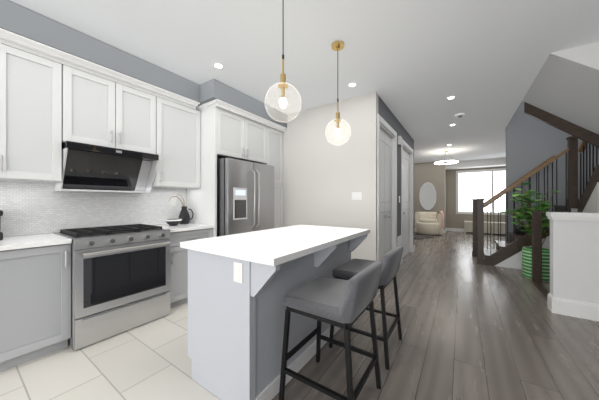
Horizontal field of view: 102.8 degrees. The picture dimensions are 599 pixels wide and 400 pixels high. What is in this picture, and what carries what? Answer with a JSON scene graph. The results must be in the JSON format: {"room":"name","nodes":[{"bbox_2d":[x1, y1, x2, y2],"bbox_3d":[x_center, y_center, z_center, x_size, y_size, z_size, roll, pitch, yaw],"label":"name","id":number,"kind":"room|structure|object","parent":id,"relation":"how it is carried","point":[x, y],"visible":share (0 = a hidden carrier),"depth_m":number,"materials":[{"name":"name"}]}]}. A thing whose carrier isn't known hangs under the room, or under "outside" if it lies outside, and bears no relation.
{"room":"kitchen","nodes":[
{"label":"kitchen","id":0,"kind":"room"},
{"bbox_2d":[0,302,219,399],"bbox_3d":[-1.804,1.255,1.135,2.300,0.060,6.850,0,0,34],"label":"floor","id":1,"kind":"structure","parent":0,"point":[150,360],"depth_m":1.73,"materials":[{"name":"tile"}]},
{"bbox_2d":[0,223,213,371],"bbox_3d":[-2.071,0.767,2.210,0.643,0.915,2.527,0,0,34],"label":"base cabinet","id":2,"kind":"object","parent":1,"relation":"on","point":[35,270],"visible":0.66,"depth_m":1.84,"materials":[{"name":"grey painted wood"},{"name":"white quartz"}]},
{"bbox_2d":[0,210,2,239],"bbox_3d":[-2.499,0.191,1.865,0.270,0.235,0.215,0,0,34],"label":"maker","id":3,"kind":"object","parent":2,"relation":"on","point":[1,211],"visible":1,"depth_m":1.87,"materials":[{"name":"black"}]},
{"bbox_2d":[165,219,181,225],"bbox_3d":[-1.590,0.269,3.015,0.194,0.078,0.194,0,0,34],"label":"bowl","id":4,"kind":"object","parent":2,"relation":"on","point":[172,222],"visible":1,"depth_m":2.96,"materials":[{"name":"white ceramic"}]},
{"bbox_2d":[169,194,193,223],"bbox_3d":[-1.597,0.107,3.208,0.306,0.403,0.144,0,0,-36],"label":"jug","id":5,"kind":"object","parent":2,"relation":"on","point":[184,215],"visible":0.98,"depth_m":3.20,"materials":[{"name":"black ceramic"}]},
{"bbox_2d":[54,224,170,349],"bbox_3d":[-1.852,0.750,2.422,0.734,0.950,0.774,0,0,34],"label":"stove","id":6,"kind":"object","parent":1,"relation":"on","point":[120,274],"visible":0.99,"depth_m":2.18,"materials":[{"name":"silver metal"}]},
{"bbox_2d":[187,99,286,236],"bbox_3d":[-0.933,-0.030,3.806,0.732,2.510,1.447,0,0,34],"label":"tall cabinet","id":7,"kind":"object","parent":1,"relation":"on","point":[227,130],"visible":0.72,"depth_m":3.31,"materials":[{"name":"white wood"}]},
{"bbox_2d":[217,158,273,236],"bbox_3d":[-0.951,0.338,3.596,0.884,1.775,0.910,0,0,34],"label":"refrigerator","id":8,"kind":"object","parent":1,"relation":"on","point":[245,189],"visible":0.43,"depth_m":3.23,"materials":[{"name":"silver metal"}]},
{"bbox_2d":[180,225,369,399],"bbox_3d":[-0.059,0.757,2.071,0.865,0.935,1.520,0,0,34],"label":"kitchen island","id":9,"kind":"object","parent":1,"relation":"on","point":[238,284],"visible":0.85,"depth_m":1.52,"materials":[{"name":"grey"}]},
{"bbox_2d":[0,0,286,127],"bbox_3d":[-2.449,-1.401,1.574,0.740,0.228,6.850,0,0,34],"label":"wall","id":10,"kind":"structure","parent":0,"point":[15,18],"depth_m":2.36,"materials":[{"name":"grey paint"}]},
{"bbox_2d":[10,0,598,163],"bbox_3d":[1.480,-1.565,3.903,7.620,0.100,15.120,0,0,34],"label":"ceiling","id":11,"kind":"structure","parent":0,"point":[415,55],"depth_m":2.36,"materials":[{"name":"white paint"}]},
{"bbox_2d":[213,63,223,68],"bbox_3d":[-0.905,-1.511,2.671,0.124,0.006,0.124,0,0,34],"label":"recessed light","id":12,"kind":"object","parent":11,"relation":"in","point":[216,65],"visible":1,"depth_m":2.67,"materials":[{"name":"white"}]},
{"bbox_2d":[275,0,291,119],"bbox_3d":[-0.111,-1.027,1.621,0.250,0.974,0.250,0,0,34],"label":"pendant light","id":13,"kind":"object","parent":11,"relation":"hanging from","point":[282,85],"visible":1,"depth_m":1.61,"materials":[{"name":"gold metal"}]},
{"bbox_2d":[331,40,343,142],"bbox_3d":[0.371,-1.027,2.317,0.250,0.974,0.250,0,0,34],"label":"pendant light","id":14,"kind":"object","parent":11,"relation":"hanging from","point":[338,45],"visible":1,"depth_m":2.31,"materials":[{"name":"gold metal"}]},
{"bbox_2d":[348,82,356,86],"bbox_3d":[0.688,-1.511,3.111,0.124,0.006,0.124,0,0,34],"label":"recessed light","id":15,"kind":"object","parent":11,"relation":"in","point":[353,84],"visible":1,"depth_m":3.10,"materials":[{"name":"white"}]},
{"bbox_2d":[434,151,457,163],"bbox_3d":[4.469,-1.338,7.288,0.626,0.352,0.626,0,0,34],"label":"ring chandelier","id":16,"kind":"object","parent":11,"relation":"hanging from","point":[444,151],"visible":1,"depth_m":7.26,"materials":[{"name":"white metal"}]},
{"bbox_2d":[455,113,464,117],"bbox_3d":[2.803,-1.492,4.177,0.156,0.045,0.156,0,0,34],"label":"smoke detector","id":17,"kind":"object","parent":11,"relation":"attached to","point":[458,115],"visible":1,"depth_m":4.13,"materials":[{"name":"white plastic"}]},
{"bbox_2d":[283,92,377,260],"bbox_3d":[0.151,-0.145,4.020,2.290,2.740,0.120,0,0,34],"label":"wall","id":18,"kind":"structure","parent":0,"point":[321,174],"depth_m":3.68,"materials":[{"name":"white paint"}]},
{"bbox_2d":[378,95,413,244],"bbox_3d":[1.946,-0.145,4.732,0.120,2.740,3.075,0,0,34],"label":"wall","id":19,"kind":"structure","parent":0,"point":[383,110],"depth_m":4.51,"materials":[{"name":"grey paint"}]},
{"bbox_2d":[414,162,444,229],"bbox_3d":[3.792,-0.145,10.312,4.240,2.740,0.120,0,0,34],"label":"wall","id":20,"kind":"structure","parent":0,"point":[430,172],"depth_m":9.32,"materials":[{"name":"beige paint"}]},
{"bbox_2d":[419,182,436,209],"bbox_3d":[5.032,-0.185,9.379,0.600,1.090,0.026,0,0,34],"label":"oval mirror","id":21,"kind":"object","parent":20,"relation":"attached to","point":[427,195],"visible":1,"depth_m":9.37,"materials":[{"name":"white mirror"}]},
{"bbox_2d":[414,228,495,233],"bbox_3d":[5.404,1.160,9.678,7.380,0.130,0.915,0,0,34],"label":"baseboard","id":22,"kind":"structure","parent":20,"relation":"attached to","point":[446,229],"depth_m":9.58,"materials":[{"name":"white wood"}]},
{"bbox_2d":[456,168,505,214],"bbox_3d":[7.254,-0.345,8.975,2.310,1.720,0.100,0,0,34],"label":"window","id":23,"kind":"structure","parent":20,"relation":"in","point":[499,169],"depth_m":9.27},
{"bbox_2d":[459,171,505,211],"bbox_3d":[7.288,-0.345,9.024,2.130,1.540,0.001,0,0,34],"label":"window blinds","id":24,"kind":"object","parent":23,"relation":"in","point":[476,185],"depth_m":9.23,"materials":[{"name":"white fabric"}]},
{"bbox_2d":[272,231,598,399],"bbox_3d":[1.480,1.255,3.903,7.620,0.060,15.120,0,0,34],"label":"floor","id":25,"kind":"structure","parent":0,"point":[471,330],"depth_m":2.07,"materials":[{"name":"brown wood"}]},
{"bbox_2d":[279,261,382,399],"bbox_3d":[0.211,0.810,1.507,0.499,0.834,0.474,0,0,34],"label":"bar stool","id":26,"kind":"object","parent":25,"relation":"on","point":[337,302],"visible":1,"depth_m":1.39,"materials":[{"name":"grey fabric"}]},
{"bbox_2d":[329,245,402,369],"bbox_3d":[0.585,0.810,2.057,0.499,0.834,0.474,0,0,34],"label":"bar stool","id":27,"kind":"object","parent":25,"relation":"on","point":[391,260],"visible":0.7,"depth_m":1.92,"materials":[{"name":"grey fabric"}]},
{"bbox_2d":[414,234,433,238],"bbox_3d":[4.049,1.214,8.150,0.905,0.019,1.163,0,0,34],"label":"rug","id":28,"kind":"object","parent":25,"relation":"on","point":[416,236],"visible":0.61,"depth_m":8.11,"materials":[{"name":"grey fabric"}]},
{"bbox_2d":[415,211,443,235],"bbox_3d":[4.775,0.795,8.809,0.953,0.860,0.900,0,0,34],"label":"armchair","id":29,"kind":"object","parent":25,"relation":"on","point":[427,223],"visible":1,"depth_m":8.52,"materials":[{"name":"beige fabric"}]},
{"bbox_2d":[464,221,504,234],"bbox_3d":[7.044,1.000,8.809,1.590,0.450,0.390,0,0,34],"label":"sofa","id":30,"kind":"object","parent":25,"relation":"on","point":[468,225],"visible":0.52,"depth_m":8.75,"materials":[{"name":"beige fabric"}]},
{"bbox_2d":[500,183,560,281],"bbox_3d":[3.774,0.464,3.869,0.878,1.522,0.539,0,0,34],"label":"potted plant","id":31,"kind":"object","parent":25,"relation":"on","point":[526,251],"visible":0.66,"depth_m":3.82,"materials":[{"name":"green plant"}]},
{"bbox_2d":[472,131,598,268],"bbox_3d":[4.492,-0.049,4.027,2.532,2.549,1.528,0,0,34],"label":"staircase","id":32,"kind":"structure","parent":25,"relation":"on","point":[508,254],"depth_m":4.28,"materials":[{"name":"brown wood"}]},
{"bbox_2d":[514,212,523,234],"bbox_3d":[4.298,0.392,4.694,0.186,0.522,0.164,0,0,34],"label":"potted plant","id":33,"kind":"object","parent":32,"relation":"on","point":[517,229],"visible":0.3,"depth_m":4.65,"materials":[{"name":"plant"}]},
{"bbox_2d":[531,211,548,298],"bbox_3d":[3.254,0.685,3.151,0.112,1.080,1.081,0,0,34],"label":"newel post","id":34,"kind":"object","parent":25,"relation":"on","point":[536,215],"visible":0.86,"depth_m":3.51,"materials":[{"name":"brown wood"}]},
{"bbox_2d":[445,169,445,228],"bbox_3d":[5.748,-0.145,9.526,0.120,2.740,0.780,0,0,34],"label":"wall","id":35,"kind":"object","parent":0,"point":[445,169],"depth_m":9.50,"materials":[{"name":"beige paint"}]},
{"bbox_2d":[445,158,505,169],"bbox_3d":[7.211,-1.395,8.671,3.260,0.239,0.550,0,0,34],"label":"beam","id":36,"kind":"structure","parent":0,"point":[497,162],"depth_m":8.83,"materials":[{"name":"white paint"}]},
{"bbox_2d":[446,166,505,228],"bbox_3d":[7.399,-0.145,8.948,3.260,2.740,0.120,0,0,34],"label":"wall","id":37,"kind":"structure","parent":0,"point":[453,220],"depth_m":9.65,"materials":[{"name":"beige paint"}]},
{"bbox_2d":[506,101,598,240],"bbox_3d":[5.219,-1.275,4.566,1.940,5.000,0.120,0,0,34],"label":"wall","id":38,"kind":"structure","parent":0,"point":[530,141],"depth_m":4.81,"materials":[{"name":"grey paint"}]},
{"bbox_2d":[522,42,598,134],"bbox_3d":[3.776,-0.697,2.479,1.960,1.637,1.395,0,0,34],"label":"ceiling","id":39,"kind":"structure","parent":0,"point":[566,87],"depth_m":2.74,"materials":[{"name":"white paint"}]},
{"bbox_2d":[524,102,598,147],"bbox_3d":[3.780,-1.028,3.356,0.920,0.923,0.050,0,0,34],"label":"beam","id":40,"kind":"structure","parent":39,"relation":"attached to","point":[592,138],"depth_m":3.37,"materials":[{"name":"brown wood"}]},
{"bbox_2d":[546,212,598,320],"bbox_3d":[3.594,0.675,2.152,1.915,1.100,0.180,0,0,34],"label":"wall","id":41,"kind":"structure","parent":0,"point":[574,236],"depth_m":2.53,"materials":[{"name":"white paint"}]},
{"bbox_3d":[4.231,-2.695,3.246,2.090,2.160,3.415,0,0,34],"label":"wall","id":42,"kind":"structure","parent":0,"visible":0},
{"bbox_2d":[0,181,185,236],"bbox_3d":[-2.339,-0.133,2.392,0.002,0.884,2.528,0,0,34],"label":"tile backsplash","id":43,"kind":"structure","parent":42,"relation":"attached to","point":[28,208],"depth_m":2.44,"materials":[{"name":"tile"}]},
{"bbox_2d":[170,197,175,205],"bbox_3d":[-1.731,0.007,3.277,0.008,0.115,0.075,0,0,34],"label":"outlet","id":44,"kind":"object","parent":43,"relation":"attached to","point":[173,199],"visible":1,"depth_m":3.28,"materials":[{"name":"white plastic"}]},
{"bbox_2d":[0,28,199,188],"bbox_3d":[-2.153,-0.730,2.266,0.445,1.110,2.527,0,0,34],"label":"upper cabinet","id":45,"kind":"object","parent":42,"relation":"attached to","point":[50,96],"visible":0.95,"depth_m":2.20,"materials":[{"name":"white wood"}]},
{"bbox_2d":[53,140,159,192],"bbox_3d":[-1.987,-0.311,2.514,0.442,0.435,0.773,0,0,34],"label":"range hood","id":46,"kind":"object","parent":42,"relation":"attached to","point":[93,167],"visible":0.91,"depth_m":2.39,"materials":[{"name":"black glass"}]},
{"bbox_2d":[352,192,361,199],"bbox_3d":[0.833,-0.072,3.477,0.150,0.115,0.010,0,0,34],"label":"wall switch plate","id":47,"kind":"object","parent":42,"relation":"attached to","point":[355,195],"visible":1,"depth_m":3.47,"materials":[{"name":"white plastic"}]},
{"bbox_2d":[377,114,396,260],"bbox_3d":[1.387,-0.003,3.875,0.156,2.455,1.160,0,0,34],"label":"door","id":48,"kind":"structure","parent":42,"relation":"attached to","point":[386,142],"depth_m":3.91,"materials":[{"name":"white wood"}]},
{"bbox_2d":[397,235,401,245],"bbox_3d":[1.903,0.835,4.546,0.015,0.340,0.340,0,0,34],"label":"air vent","id":49,"kind":"object","parent":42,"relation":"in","point":[399,238],"visible":0.52,"depth_m":4.53,"materials":[{"name":"white metal"}]},
{"bbox_2d":[398,136,401,145],"bbox_3d":[1.905,-1.135,4.521,0.047,0.160,0.180,0,0,34],"label":"door chime","id":50,"kind":"object","parent":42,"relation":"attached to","point":[399,137],"visible":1,"depth_m":4.45,"materials":[{"name":"white plastic"}]},
{"bbox_2d":[401,139,412,262],"bbox_3d":[2.332,-0.003,5.265,0.156,2.455,1.320,0,0,34],"label":"door","id":51,"kind":"structure","parent":42,"relation":"attached to","point":[406,150],"depth_m":5.40,"materials":[{"name":"white wood"}]}
]}

